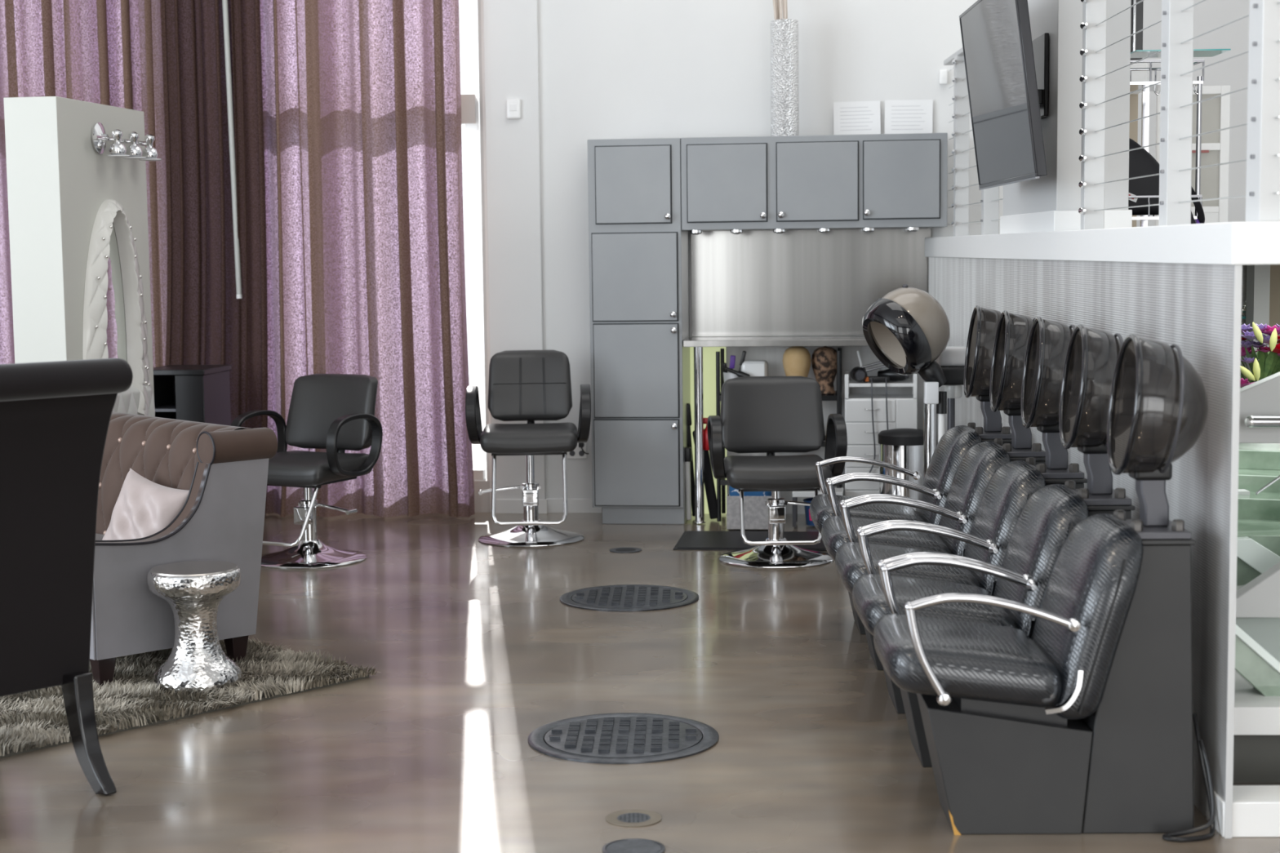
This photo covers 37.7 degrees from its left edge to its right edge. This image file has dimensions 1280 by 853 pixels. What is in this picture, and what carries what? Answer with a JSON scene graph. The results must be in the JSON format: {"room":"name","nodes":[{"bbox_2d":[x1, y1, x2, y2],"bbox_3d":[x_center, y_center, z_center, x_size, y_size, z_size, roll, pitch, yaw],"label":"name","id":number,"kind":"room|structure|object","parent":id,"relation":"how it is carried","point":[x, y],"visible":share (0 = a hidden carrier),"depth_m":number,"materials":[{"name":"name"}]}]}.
{"room":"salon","nodes":[
{"label":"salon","id":0,"kind":"room"},
{"bbox_2d":[3,96,154,398],"bbox_3d":[-2.683,-0.407,9.099,0.255,2.279,0.974,0,5,9],"label":"wall","id":1,"kind":"structure","parent":0,"point":[58,184],"depth_m":8.61,"materials":[{"name":"grey paint"}]},
{"bbox_2d":[82,199,155,417],"bbox_3d":[-2.507,-0.186,9.127,0.083,1.830,0.720,0,5,9],"label":"mirror frame","id":2,"kind":"object","parent":1,"relation":"attached to","point":[115,322],"visible":0.43,"depth_m":9.09,"materials":[{"name":"white leather"}]},
{"bbox_2d":[106,222,127,361],"bbox_3d":[-2.550,-0.573,9.036,0.001,0.910,0.349,0,5,9],"label":"mirror glass","id":3,"kind":"object","parent":2,"relation":"attached to","point":[116,326],"depth_m":9.09,"materials":[{"name":"mirror"}]},
{"bbox_2d":[91,122,161,160],"bbox_3d":[-2.484,-1.379,9.074,0.139,0.163,0.605,0,5,9],"label":"wall lamp","id":4,"kind":"object","parent":1,"relation":"attached to","point":[100,138],"visible":1,"depth_m":8.95,"materials":[{"name":"silver metal"}]},
{"bbox_2d":[106,129,129,157],"bbox_3d":[-2.490,-1.349,8.943,0.109,0.129,0.109,-1,5,0],"label":"socket","id":5,"kind":"object","parent":4,"relation":"attached to","point":[117,149],"depth_m":8.92,"materials":[{"name":"silver metal"}]},
{"bbox_2d":[123,132,146,159],"bbox_3d":[-2.461,-1.367,9.130,0.109,0.129,0.109,-1,5,0],"label":"socket","id":6,"kind":"object","parent":4,"relation":"attached to","point":[135,152],"depth_m":9.11,"materials":[{"name":"silver metal"}]},
{"bbox_2d":[138,133,161,160],"bbox_3d":[-2.433,-1.385,9.317,0.109,0.129,0.109,-1,5,0],"label":"socket","id":7,"kind":"object","parent":4,"relation":"attached to","point":[150,153],"depth_m":9.29,"materials":[{"name":"silver metal"}]},
{"bbox_2d":[0,460,1279,852],"bbox_3d":[0.014,1.221,4.132,14.000,0.100,20.000,-1,5,0],"label":"floor","id":8,"kind":"structure","parent":0,"point":[473,645],"depth_m":6.07,"materials":[{"name":"concrete"}]},
{"bbox_2d":[0,637,380,758],"bbox_3d":[-2.437,0.929,6.700,1.942,0.060,2.392,4,7,43],"label":"shag rug","id":9,"kind":"object","parent":8,"relation":"on","point":[34,720],"visible":0.4,"depth_m":6.54,"materials":[{"name":"grey carpet"}]},
{"bbox_2d":[0,358,133,795],"bbox_3d":[-1.965,0.443,5.401,0.886,1.274,0.684,4,7,43],"label":"slipper chair","id":10,"kind":"object","parent":9,"relation":"on","point":[55,416],"visible":1,"depth_m":5.36,"materials":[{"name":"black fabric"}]},
{"bbox_2d":[89,411,277,686],"bbox_3d":[-2.155,0.425,7.414,0.773,0.899,1.565,-6,7,-42],"label":"sofa","id":11,"kind":"object","parent":9,"relation":"on","point":[224,468],"visible":0.6,"depth_m":6.96,"materials":[{"name":"grey fabric"}]},
{"bbox_2d":[102,467,189,540],"bbox_3d":[-1.858,0.372,7.049,0.428,0.407,0.208,3,6,32],"label":"pillow","id":12,"kind":"object","parent":11,"relation":"on","point":[143,508],"visible":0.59,"depth_m":6.99,"materials":[{"name":"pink fabric"}]},
{"bbox_2d":[146,560,242,697],"bbox_3d":[-1.584,0.718,6.694,0.324,0.438,0.324,-1,5,0],"label":"stool","id":13,"kind":"object","parent":9,"relation":"on","point":[194,591],"visible":0.99,"depth_m":6.61,"materials":[{"name":"silver metal"}]},
{"bbox_2d":[153,364,231,425],"bbox_3d":[-2.483,0.145,10.342,0.360,0.944,0.442,0,5,7],"label":"base cabinet","id":14,"kind":"object","parent":8,"relation":"on","point":[190,393],"visible":0.3,"depth_m":10.19,"materials":[{"name":"grey wood"}]},
{"bbox_2d":[155,403,176,412],"bbox_3d":[-2.558,-0.105,10.316,0.162,0.016,0.385,0,5,7],"label":"shelf","id":15,"kind":"object","parent":14,"relation":"attached to","point":[159,407],"depth_m":10.20,"materials":[{"name":"grey wood"}]},
{"bbox_2d":[230,373,382,568],"bbox_3d":[-1.689,0.217,9.545,0.664,0.930,0.704,2,6,27],"label":"chair","id":16,"kind":"object","parent":8,"relation":"on","point":[335,413],"visible":0.91,"depth_m":9.55,"materials":[{"name":"black leather"}]},
{"bbox_2d":[465,350,591,547],"bbox_3d":[-0.595,0.108,10.145,0.664,1.010,0.704,-1,5,-2],"label":"chair","id":17,"kind":"object","parent":8,"relation":"on","point":[529,386],"visible":1,"depth_m":10.13,"materials":[{"name":"black leather"}]},
{"bbox_2d":[528,712,719,764],"bbox_3d":[-0.053,0.987,5.999,0.610,0.018,0.610,-1,5,1],"label":"manhole cover","id":18,"kind":"object","parent":8,"relation":"on","point":[618,738],"visible":1,"depth_m":5.95,"materials":[{"name":"metal"}]},
{"bbox_2d":[608,546,641,553],"bbox_3d":[-0.075,0.642,9.762,0.170,0.005,0.170,-1,5,0],"label":"floor drain","id":19,"kind":"object","parent":8,"relation":"on","point":[624,549],"visible":1,"depth_m":9.75,"materials":[{"name":"metal"}]},
{"bbox_2d":[560,584,698,611],"bbox_3d":[-0.048,0.761,8.414,0.624,0.018,0.624,-1,5,1],"label":"manhole cover","id":20,"kind":"object","parent":8,"relation":"on","point":[619,597],"visible":1,"depth_m":8.36,"materials":[{"name":"metal"}]},
{"bbox_2d":[605,808,662,826],"bbox_3d":[-0.017,1.073,5.148,0.154,0.004,0.154,-1,5,0],"label":"floor drain","id":21,"kind":"object","parent":8,"relation":"on","point":[634,817],"visible":1,"depth_m":5.14,"materials":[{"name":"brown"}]},
{"bbox_2d":[617,813,650,822],"bbox_3d":[-0.017,1.073,5.148,0.094,0.004,0.094,-1,5,0],"label":"grille","id":22,"kind":"object","parent":21,"relation":"attached to","point":[621,817],"depth_m":5.14,"materials":[{"name":"metal"}]},
{"bbox_2d":[602,838,665,852],"bbox_3d":[-0.016,1.098,4.881,0.164,0.005,0.164,-1,5,0],"label":"cover","id":23,"kind":"object","parent":8,"relation":"on","point":[628,845],"visible":1,"depth_m":4.89,"materials":[{"name":"metal"}]},
{"bbox_2d":[587,137,690,524],"bbox_3d":[0.002,-0.542,10.771,0.522,2.174,0.522,0,5,7],"label":"tall cabinet","id":24,"kind":"object","parent":8,"relation":"on","point":[639,286],"visible":0.98,"depth_m":10.55,"materials":[{"name":"grey paint"}]},
{"bbox_2d":[684,447,691,519],"bbox_3d":[0.274,0.327,10.732,0.050,0.420,0.040,-1,5,7],"label":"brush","id":25,"kind":"object","parent":8,"relation":"on","point":[687,450],"visible":0.95,"depth_m":10.72,"materials":[{"name":"white"}]},
{"bbox_2d":[687,403,695,516],"bbox_3d":[0.287,0.193,10.879,0.085,0.660,0.041,0,5,9],"label":"dustpan","id":26,"kind":"object","parent":8,"relation":"on","point":[689,412],"visible":0.52,"depth_m":10.87,"materials":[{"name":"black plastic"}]},
{"bbox_2d":[692,428,716,519],"bbox_3d":[0.380,0.272,10.795,0.149,0.521,0.072,0,5,7],"label":"umbrella","id":27,"kind":"object","parent":8,"relation":"on","point":[708,482],"visible":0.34,"depth_m":10.77,"materials":[{"name":"black fabric"}]},
{"bbox_2d":[726,492,771,529],"bbox_3d":[0.617,0.467,10.461,0.256,0.185,0.200,0,5,7],"label":"storage bin","id":28,"kind":"object","parent":8,"relation":"on","point":[756,513],"visible":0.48,"depth_m":10.36,"materials":[{"name":"grey fabric"}]},
{"bbox_2d":[728,485,771,496],"bbox_3d":[0.617,0.418,10.456,0.235,0.270,0.170,0,5,7],"label":"cloth","id":29,"kind":"object","parent":28,"relation":"in","point":[732,491],"visible":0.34,"depth_m":10.37,"materials":[{"name":"blue fabric"}]},
{"bbox_2d":[673,530,826,551],"bbox_3d":[0.854,0.607,9.989,1.300,0.011,0.620,0,5,7],"label":"floor mat","id":30,"kind":"object","parent":8,"relation":"on","point":[690,540],"visible":0.5,"depth_m":10.01,"materials":[{"name":"black rubber"}]},
{"bbox_2d":[683,335,868,523],"bbox_3d":[0.943,0.013,10.743,1.344,1.040,0.440,0,5,7],"label":"countertop","id":31,"kind":"structure","parent":8,"relation":"on","point":[698,343],"depth_m":10.59,"materials":[{"name":"silver metal"}]},
{"bbox_2d":[703,417,709,450],"bbox_3d":[0.391,0.041,10.671,0.080,0.182,0.076,0,5,7],"label":"spray bottle","id":32,"kind":"object","parent":31,"relation":"hanging from","point":[705,420],"visible":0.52,"depth_m":10.65,"materials":[{"name":"red plastic"}]},
{"bbox_2d":[706,376,847,568],"bbox_3d":[0.679,0.219,9.393,0.664,0.900,0.704,-1,5,-1],"label":"chair","id":33,"kind":"object","parent":8,"relation":"on","point":[768,415],"visible":0.98,"depth_m":9.50,"materials":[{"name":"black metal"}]},
{"bbox_2d":[715,347,841,521],"bbox_3d":[0.802,0.043,10.768,0.703,0.968,0.353,0,5,7],"label":"rack","id":34,"kind":"object","parent":8,"relation":"on","point":[837,397],"visible":0.15,"depth_m":10.62,"materials":[{"name":"black metal"}]},
{"bbox_2d":[716,477,729,485],"bbox_3d":[0.805,0.302,10.792,0.699,0.030,0.346,0,5,7],"label":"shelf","id":35,"kind":"object","parent":34,"relation":"attached to","point":[722,481],"depth_m":10.66,"materials":[{"name":"plastic"}]},
{"bbox_2d":[741,360,768,376],"bbox_3d":[0.654,-0.283,10.727,0.155,0.190,0.105,1,5,13],"label":"wax warmer","id":36,"kind":"object","parent":34,"relation":"on","point":[753,367],"visible":0.48,"depth_m":10.67,"materials":[{"name":"white paint"}]},
{"bbox_2d":[722,435,826,446],"bbox_3d":[0.803,0.083,10.771,0.699,0.030,0.346,0,5,7],"label":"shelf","id":37,"kind":"object","parent":34,"relation":"attached to","point":[824,442],"depth_m":10.57,"materials":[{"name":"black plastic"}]},
{"bbox_2d":[715,391,841,400],"bbox_3d":[0.800,-0.175,10.747,0.699,0.030,0.346,0,5,7],"label":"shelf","id":38,"kind":"object","parent":34,"relation":"attached to","point":[837,396],"depth_m":10.55,"materials":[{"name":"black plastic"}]},
{"bbox_2d":[782,346,811,377],"bbox_3d":[0.891,-0.322,10.656,0.162,0.274,0.162,0,5,7],"label":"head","id":39,"kind":"object","parent":34,"relation":"on","point":[797,360],"visible":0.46,"depth_m":10.59},
{"bbox_2d":[811,346,836,393],"bbox_3d":[1.056,-0.324,10.697,0.158,0.267,0.158,0,5,7],"label":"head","id":40,"kind":"object","parent":34,"relation":"on","point":[824,359],"visible":0.88,"depth_m":10.64},
{"bbox_2d":[803,497,814,525],"bbox_3d":[0.998,0.479,10.527,0.164,0.140,0.164,0,5,7],"label":"bucket","id":41,"kind":"object","parent":8,"relation":"on","point":[809,522],"visible":0.25,"depth_m":10.49,"materials":[{"name":"blue plastic"}]},
{"bbox_2d":[792,487,843,526],"bbox_3d":[0.999,0.451,10.529,0.280,0.195,0.210,0,5,7],"label":"step stool","id":42,"kind":"object","parent":8,"relation":"on","point":[839,491],"visible":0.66,"depth_m":10.44,"materials":[{"name":"white paint"}]},
{"bbox_2d":[844,370,917,497],"bbox_3d":[1.370,0.109,10.680,0.402,0.837,0.359,0,5,7],"label":"trolley","id":43,"kind":"object","parent":8,"relation":"on","point":[902,409],"visible":0.6,"depth_m":10.52,"materials":[{"name":"white paint"}]},
{"bbox_2d":[850,366,868,382],"bbox_3d":[1.273,-0.294,10.596,0.164,0.086,0.205,-1,5,-2],"label":"hair dryer","id":44,"kind":"object","parent":43,"relation":"on","point":[858,374],"visible":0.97,"depth_m":10.51,"materials":[{"name":"black plastic"}]},
{"bbox_2d":[869,377,875,472],"bbox_3d":[1.301,-0.004,10.528,0.040,0.540,0.075,0,5,7],"label":"cord","id":45,"kind":"object","parent":43,"relation":"hanging from","point":[871,378],"visible":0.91,"depth_m":10.49,"materials":[{"name":"black plastic"}]},
{"bbox_2d":[865,376,889,382],"bbox_3d":[1.333,-0.266,10.537,0.136,0.034,0.038,0,5,7],"label":"clipper","id":46,"kind":"object","parent":43,"relation":"on","point":[875,379],"visible":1,"depth_m":10.52,"materials":[{"name":"black plastic"}]},
{"bbox_2d":[877,368,909,381],"bbox_3d":[1.447,-0.295,10.654,0.174,0.073,0.140,2,6,22],"label":"hair dryer","id":47,"kind":"object","parent":43,"relation":"on","point":[894,376],"visible":0.7,"depth_m":10.60,"materials":[{"name":"black plastic"}]},
{"bbox_2d":[877,428,923,511],"bbox_3d":[1.440,0.299,10.194,0.294,0.574,0.294,-1,5,0],"label":"trash can","id":48,"kind":"object","parent":8,"relation":"on","point":[901,447],"visible":0.44,"depth_m":10.06,"materials":[{"name":"silver metal"}]},
{"bbox_2d":[862,284,950,442],"bbox_3d":[1.301,0.043,8.592,0.559,1.385,0.401,-1,5,0],"label":"dryer","id":49,"kind":"object","parent":8,"relation":"on","point":[907,329],"visible":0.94,"depth_m":8.44,"materials":[{"name":"beige plastic"}]},
{"bbox_2d":[809,305,1011,634],"bbox_3d":[1.130,0.168,7.642,0.864,1.317,0.608,-1,5,1],"label":"chair","id":50,"kind":"object","parent":8,"relation":"on","point":[951,448],"visible":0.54,"depth_m":7.49,"materials":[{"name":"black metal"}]},
{"bbox_2d":[964,305,1001,398],"bbox_3d":[1.433,-0.303,7.574,0.247,0.374,0.375,-1,5,0],"label":"hood","id":51,"kind":"object","parent":50,"relation":"attached to","point":[984,322],"depth_m":7.44,"materials":[{"name":"black plastic"}]},
{"bbox_2d":[923,383,935,481],"bbox_3d":[1.429,0.230,9.263,0.180,0.884,0.180,-1,5,0],"label":"chrome pole","id":52,"kind":"object","parent":8,"relation":"on","point":[929,410],"visible":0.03,"depth_m":9.22,"materials":[{"name":"white metal"}]},
{"bbox_2d":[821,310,1045,670],"bbox_3d":[1.116,0.229,6.993,0.864,1.317,0.608,-1,5,1],"label":"chair","id":53,"kind":"object","parent":8,"relation":"on","point":[980,462],"visible":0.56,"depth_m":6.84,"materials":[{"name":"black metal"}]},
{"bbox_2d":[989,310,1035,412],"bbox_3d":[1.418,-0.242,6.924,0.247,0.374,0.375,-1,5,0],"label":"hood","id":54,"kind":"object","parent":53,"relation":"attached to","point":[1013,330],"depth_m":6.80,"materials":[{"name":"black plastic"}]},
{"bbox_2d":[935,346,966,431],"bbox_3d":[1.467,0.167,8.843,0.170,1.088,0.195,-1,5,0],"label":"steamer","id":55,"kind":"object","parent":8,"relation":"on","point":[952,361],"visible":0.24,"depth_m":8.72,"materials":[{"name":"grey metal"}]},
{"bbox_2d":[943,385,962,398],"bbox_3d":[1.463,-0.164,8.774,0.084,0.061,0.084,-1,5,0],"label":"jar","id":56,"kind":"object","parent":55,"relation":"on","point":[953,391],"depth_m":8.74,"materials":[{"name":"white"}]},
{"bbox_2d":[835,316,1087,713],"bbox_3d":[1.102,0.289,6.344,0.864,1.317,0.608,-1,5,1],"label":"chair","id":57,"kind":"object","parent":8,"relation":"on","point":[1008,490],"visible":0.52,"depth_m":6.19,"materials":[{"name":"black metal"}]},
{"bbox_2d":[1021,316,1075,428],"bbox_3d":[1.404,-0.181,6.275,0.247,0.374,0.375,-1,5,0],"label":"hood","id":58,"kind":"object","parent":57,"relation":"attached to","point":[1048,341],"depth_m":6.15,"materials":[{"name":"black plastic"}]},
{"bbox_2d":[852,324,1135,767],"bbox_3d":[1.087,0.350,5.695,0.864,1.317,0.608,-1,5,1],"label":"chair","id":59,"kind":"object","parent":8,"relation":"on","point":[1046,519],"visible":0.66,"depth_m":5.55,"materials":[{"name":"black leather"}]},
{"bbox_2d":[1059,324,1123,448],"bbox_3d":[1.390,-0.120,5.626,0.247,0.374,0.375,-1,5,0],"label":"hood","id":60,"kind":"object","parent":59,"relation":"attached to","point":[1092,354],"depth_m":5.50,"materials":[{"name":"black plastic"}]},
{"bbox_2d":[873,333,1208,835],"bbox_3d":[1.073,0.411,5.046,0.864,1.317,0.608,-1,5,1],"label":"chair","id":61,"kind":"object","parent":8,"relation":"on","point":[1083,724],"visible":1,"depth_m":4.94,"materials":[{"name":"black leather"}]},
{"bbox_2d":[1106,333,1208,475],"bbox_3d":[1.376,-0.059,4.977,0.247,0.374,0.374,-1,5,0],"label":"hood","id":62,"kind":"object","parent":61,"relation":"attached to","point":[1158,406],"depth_m":4.85,"materials":[{"name":"black plastic"}]},
{"bbox_2d":[1162,713,1215,841],"bbox_3d":[1.462,0.926,4.938,0.103,0.301,0.200,4,7,39],"label":"power cable","id":63,"kind":"object","parent":8,"relation":"on","point":[1173,837],"visible":0.99,"depth_m":4.93,"materials":[{"name":"black plastic"}]},
{"bbox_2d":[1232,371,1279,782],"bbox_3d":[2.374,0.260,6.053,1.513,1.500,1.760,-1,5,0],"label":"display shelf","id":64,"kind":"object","parent":8,"relation":"on","point":[1256,729],"depth_m":5.68,"materials":[{"name":"grey"}]},
{"bbox_2d":[1244,415,1279,427],"bbox_3d":[2.254,-0.015,5.686,0.845,0.046,0.037,-1,5,0],"label":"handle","id":65,"kind":"object","parent":64,"relation":"attached to","point":[1251,421],"visible":1,"depth_m":5.67,"materials":[{"name":"silver metal"}]},
{"bbox_2d":[1240,322,1279,444],"bbox_3d":[2.382,0.223,7.191,0.402,1.260,0.340,-3,6,-20],"label":"flower bouquet","id":66,"kind":"object","parent":8,"relation":"on","point":[1264,363],"visible":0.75,"depth_m":7.07,"materials":[{"name":"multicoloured plant"}]},
{"bbox_2d":[473,0,1003,513],"bbox_3d":[0.407,-1.980,10.926,13.200,5.000,0.197,0,5,7],"label":"wall","id":67,"kind":"structure","parent":0,"point":[609,69],"depth_m":10.93,"materials":[{"name":"paint"}]},
{"bbox_2d":[461,0,489,479],"bbox_3d":[-1.672,-1.802,11.212,1.526,4.260,0.100,0,5,7],"label":"window","id":68,"kind":"structure","parent":67,"relation":"in","point":[471,111],"depth_m":11.13,"materials":[{"name":"white"}]},
{"bbox_2d":[506,98,520,119],"bbox_3d":[-0.739,-1.853,10.960,0.085,0.115,0.032,0,5,7],"label":"thermostat","id":69,"kind":"object","parent":67,"relation":"attached to","point":[513,106],"visible":1,"depth_m":10.95,"materials":[{"name":"white paint"}]},
{"bbox_2d":[495,498,602,513],"bbox_3d":[-0.554,0.475,11.186,0.658,0.085,0.049,0,5,7],"label":"baseboard","id":70,"kind":"structure","parent":67,"relation":"attached to","point":[554,505],"depth_m":11.18,"materials":[{"name":"white paint"}]},
{"bbox_2d":[567,442,586,458],"bbox_3d":[-0.374,0.133,11.151,0.118,0.118,0.014,0,5,7],"label":"wall outlet","id":71,"kind":"object","parent":67,"relation":"attached to","point":[577,453],"visible":0.59,"depth_m":11.15,"materials":[{"name":"white plastic"}]},
{"bbox_2d":[690,228,930,336],"bbox_3d":[0.988,-0.833,10.890,1.383,0.613,0.014,0,5,7],"label":"backsplash","id":72,"kind":"structure","parent":67,"relation":"attached to","point":[753,282],"depth_m":10.89,"materials":[{"name":"silver metal"}]},
{"bbox_2d":[680,133,947,231],"bbox_3d":[0.982,-1.370,10.573,1.466,0.511,0.522,0,5,7],"label":"upper cabinet","id":73,"kind":"object","parent":67,"relation":"attached to","point":[873,180],"visible":1,"depth_m":10.35,"materials":[{"name":"grey paint"}]},
{"bbox_2d":[770,18,799,136],"bbox_3d":[0.811,-1.944,10.512,0.158,0.647,0.158,0,5,7],"label":"vase","id":74,"kind":"object","parent":73,"relation":"on","point":[784,92],"visible":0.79,"depth_m":10.45,"materials":[{"name":"white metal"}]},
{"bbox_2d":[773,0,787,19],"bbox_3d":[0.741,-2.274,10.500,0.222,1.248,0.105,2,6,30],"label":"dried branches","id":75,"kind":"object","parent":74,"relation":"in","point":[779,5],"visible":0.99,"depth_m":10.47,"materials":[{"name":"beige plant"}]},
{"bbox_2d":[833,100,880,134],"bbox_3d":[1.243,-1.757,10.751,0.269,0.212,0.010,0,5,7],"label":"paper sheet","id":76,"kind":"object","parent":73,"relation":"on","point":[854,117],"visible":0.96,"depth_m":10.75,"materials":[{"name":"white paper"}]},
{"bbox_2d":[884,99,933,133],"bbox_3d":[1.534,-1.757,10.716,0.273,0.218,0.011,0,5,7],"label":"paper sheet","id":77,"kind":"object","parent":73,"relation":"on","point":[901,116],"visible":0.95,"depth_m":10.71,"materials":[{"name":"white paper"}]},
{"bbox_2d":[725,346,924,514],"bbox_3d":[1.258,0.007,10.944,1.508,1.020,0.006,0,5,7],"label":"shelving unit","id":78,"kind":"object","parent":67,"relation":"attached to","point":[773,356],"depth_m":10.94,"materials":[{"name":"silver metal"}]},
{"bbox_2d":[938,70,947,84],"bbox_3d":[1.725,-1.987,10.677,0.045,0.080,0.047,0,5,7],"label":"wall switch","id":79,"kind":"object","parent":67,"relation":"attached to","point":[943,80],"visible":1,"depth_m":10.66,"materials":[{"name":"white paint"}]},
{"bbox_2d":[1003,0,1131,216],"bbox_3d":[1.785,-2.520,7.896,0.285,3.394,1.240,-1,5,1],"label":"wall","id":80,"kind":"structure","parent":0,"point":[1058,190],"depth_m":7.41,"materials":[{"name":"grey paint"}]},
{"bbox_2d":[959,0,1048,190],"bbox_3d":[1.502,-1.339,7.459,0.278,0.750,1.302,-1,5,1],"label":"television","id":81,"kind":"object","parent":80,"relation":"attached to","point":[1007,71],"visible":1,"depth_m":7.36,"materials":[{"name":"black"}]},
{"bbox_2d":[1000,209,1132,234],"bbox_3d":[1.805,-0.872,8.050,0.308,0.084,1.264,-1,5,1],"label":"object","id":82,"kind":"structure","parent":80,"relation":"attached to","point":[1053,220],"depth_m":7.43,"materials":[{"name":"white paint"}]},
{"bbox_2d":[928,257,1234,817],"bbox_3d":[1.598,0.051,7.814,0.018,1.506,5.950,-1,5,1],"label":"wall","id":83,"kind":"structure","parent":0,"point":[1188,306],"depth_m":5.27,"materials":[{"name":"silver metal"}]},
{"bbox_2d":[924,221,1279,265],"bbox_3d":[4.077,-0.779,7.802,5.012,0.109,6.212,-1,5,1],"label":"ledge","id":84,"kind":"object","parent":83,"relation":"on","point":[1230,243],"visible":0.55,"depth_m":5.78,"materials":[{"name":"white paint"}]},
{"bbox_2d":[943,47,1003,236],"bbox_3d":[1.712,-1.475,9.623,0.096,0.993,2.000,-1,5,1],"label":"cable railing","id":85,"kind":"object","parent":84,"relation":"on","point":[989,201],"visible":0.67,"depth_m":10.08,"materials":[{"name":"grey metal"}]},
{"bbox_2d":[1128,0,1149,226],"bbox_3d":[2.273,-2.230,9.002,0.297,2.600,0.350,0,5,7],"label":"window","id":86,"kind":"structure","parent":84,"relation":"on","point":[1136,11],"depth_m":8.88,"materials":[{"name":"white plastic"}]},
{"bbox_2d":[1128,137,1204,224],"bbox_3d":[2.190,-1.048,8.153,0.448,0.455,0.331,-1,5,1],"label":"chair","id":87,"kind":"object","parent":84,"relation":"on","point":[1141,162],"visible":0.21,"depth_m":8.10,"materials":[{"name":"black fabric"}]},
{"bbox_2d":[1128,59,1204,223],"bbox_3d":[2.179,-1.214,8.190,0.452,0.725,0.392,-1,5,1],"label":"cart","id":88,"kind":"object","parent":84,"relation":"on","point":[1134,86],"visible":0.39,"depth_m":8.02,"materials":[{"name":"grey metal"}]},
{"bbox_2d":[1132,216,1198,221],"bbox_3d":[2.183,-0.909,8.219,0.444,0.012,0.364,-1,5,1],"label":"shelf","id":89,"kind":"object","parent":88,"relation":"attached to","point":[1154,218],"depth_m":8.04,"materials":[{"name":"silver metal"}]},
{"bbox_2d":[1129,80,1203,91],"bbox_3d":[2.176,-1.478,8.165,0.444,0.012,0.364,-1,5,1],"label":"shelf","id":90,"kind":"object","parent":88,"relation":"attached to","point":[1134,86],"depth_m":8.00,"materials":[{"name":"silver metal"}]},
{"bbox_2d":[1130,48,1231,57],"bbox_3d":[2.320,-1.553,8.143,0.400,0.135,0.280,-1,5,1],"label":"glass shelf","id":91,"kind":"object","parent":88,"relation":"on","point":[1197,52],"visible":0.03,"depth_m":8.09,"materials":[{"name":"white"}]},
{"bbox_2d":[1078,0,1279,230],"bbox_3d":[1.628,-1.149,5.803,0.098,1.058,2.210,-1,5,1],"label":"cable railing","id":92,"kind":"object","parent":84,"relation":"on","point":[1262,196],"visible":0.94,"depth_m":5.69,"materials":[{"name":"grey"}]},
{"bbox_2d":[1154,85,1230,226],"bbox_3d":[2.771,-1.336,9.416,0.354,0.730,0.044,0,5,7],"label":"framed panel","id":93,"kind":"object","parent":84,"relation":"on","point":[1215,113],"visible":0.37,"depth_m":9.39,"materials":[{"name":"white paint"}]},
{"bbox_2d":[1224,265,1242,838],"bbox_3d":[1.533,0.334,4.851,0.018,1.497,0.006,-1,5,1],"label":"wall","id":94,"kind":"structure","parent":83,"relation":"attached to","point":[1237,268],"depth_m":4.85,"materials":[{"name":"grey paint"}]},
{"bbox_2d":[1205,785,1279,837],"bbox_3d":[3.033,1.010,4.965,3.006,0.094,0.160,-1,5,1],"label":"trim","id":95,"kind":"structure","parent":94,"relation":"attached to","point":[1255,808],"depth_m":4.92,"materials":[{"name":"white paint"}]},
{"bbox_2d":[1136,0,1249,226],"bbox_3d":[4.750,-2.775,10.248,4.214,3.393,0.022,0,5,7],"label":"wall","id":96,"kind":"structure","parent":0,"point":[1209,15],"depth_m":10.50,"materials":[{"name":"grey paint"}]},
{"bbox_2d":[1240,264,1246,386],"bbox_3d":[2.560,0.005,8.269,0.254,1.490,0.060,-1,5,0],"label":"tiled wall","id":97,"kind":"structure","parent":0,"point":[1244,266],"depth_m":8.18,"materials":[{"name":"tile"}]},
{"bbox_2d":[1244,264,1270,378],"bbox_3d":[2.620,0.031,7.990,0.066,1.490,0.100,-1,5,0],"label":"wall","id":98,"kind":"structure","parent":0,"point":[1258,276],"depth_m":7.89,"materials":[{"name":"grey paint"}]},
{"bbox_2d":[1268,264,1279,351],"bbox_3d":[3.453,0.004,8.170,1.600,1.490,0.060,-1,5,0],"label":"wall","id":99,"kind":"structure","parent":0,"point":[1274,295],"depth_m":8.09,"materials":[{"name":"beige paint"}]},
{"bbox_3d":[-3.556,-4.195,11.213,5.264,0.550,0.160,0,5,7],"label":"wall","id":100,"kind":"structure","parent":0,"visible":0},
{"bbox_3d":[-3.585,-3.771,10.974,5.264,0.030,0.240,0,5,7],"label":"track","id":101,"kind":"object","parent":100,"relation":"attached to","visible":0},
{"bbox_2d":[0,0,167,367],"bbox_3d":[-4.298,-1.611,11.269,3.062,4.288,0.223,0,5,7],"label":"curtain","id":102,"kind":"object","parent":101,"relation":"hanging from","point":[107,52],"visible":0.26,"depth_m":11.13,"materials":[{"name":"fabric"}]},
{"bbox_2d":[160,0,267,516],"bbox_3d":[-2.545,-1.596,10.882,0.735,4.288,0.153,0,5,8],"label":"curtain","id":103,"kind":"object","parent":101,"relation":"hanging from","point":[206,323],"visible":0.8,"depth_m":10.92,"materials":[{"name":"brown fabric"}]},
{"bbox_2d":[222,0,242,298],"bbox_3d":[-2.373,-1.997,10.833,0.034,2.512,0.034,-1,5,7],"label":"wand","id":104,"kind":"object","parent":103,"relation":"hanging from","point":[224,2],"visible":1,"depth_m":10.86,"materials":[{"name":"grey"}]},
{"bbox_2d":[259,0,475,517],"bbox_3d":[-1.702,-1.613,10.952,1.395,4.288,0.272,0,5,7],"label":"curtain","id":105,"kind":"object","parent":101,"relation":"hanging from","point":[362,131],"visible":0.76,"depth_m":10.98,"materials":[{"name":"fabric"}]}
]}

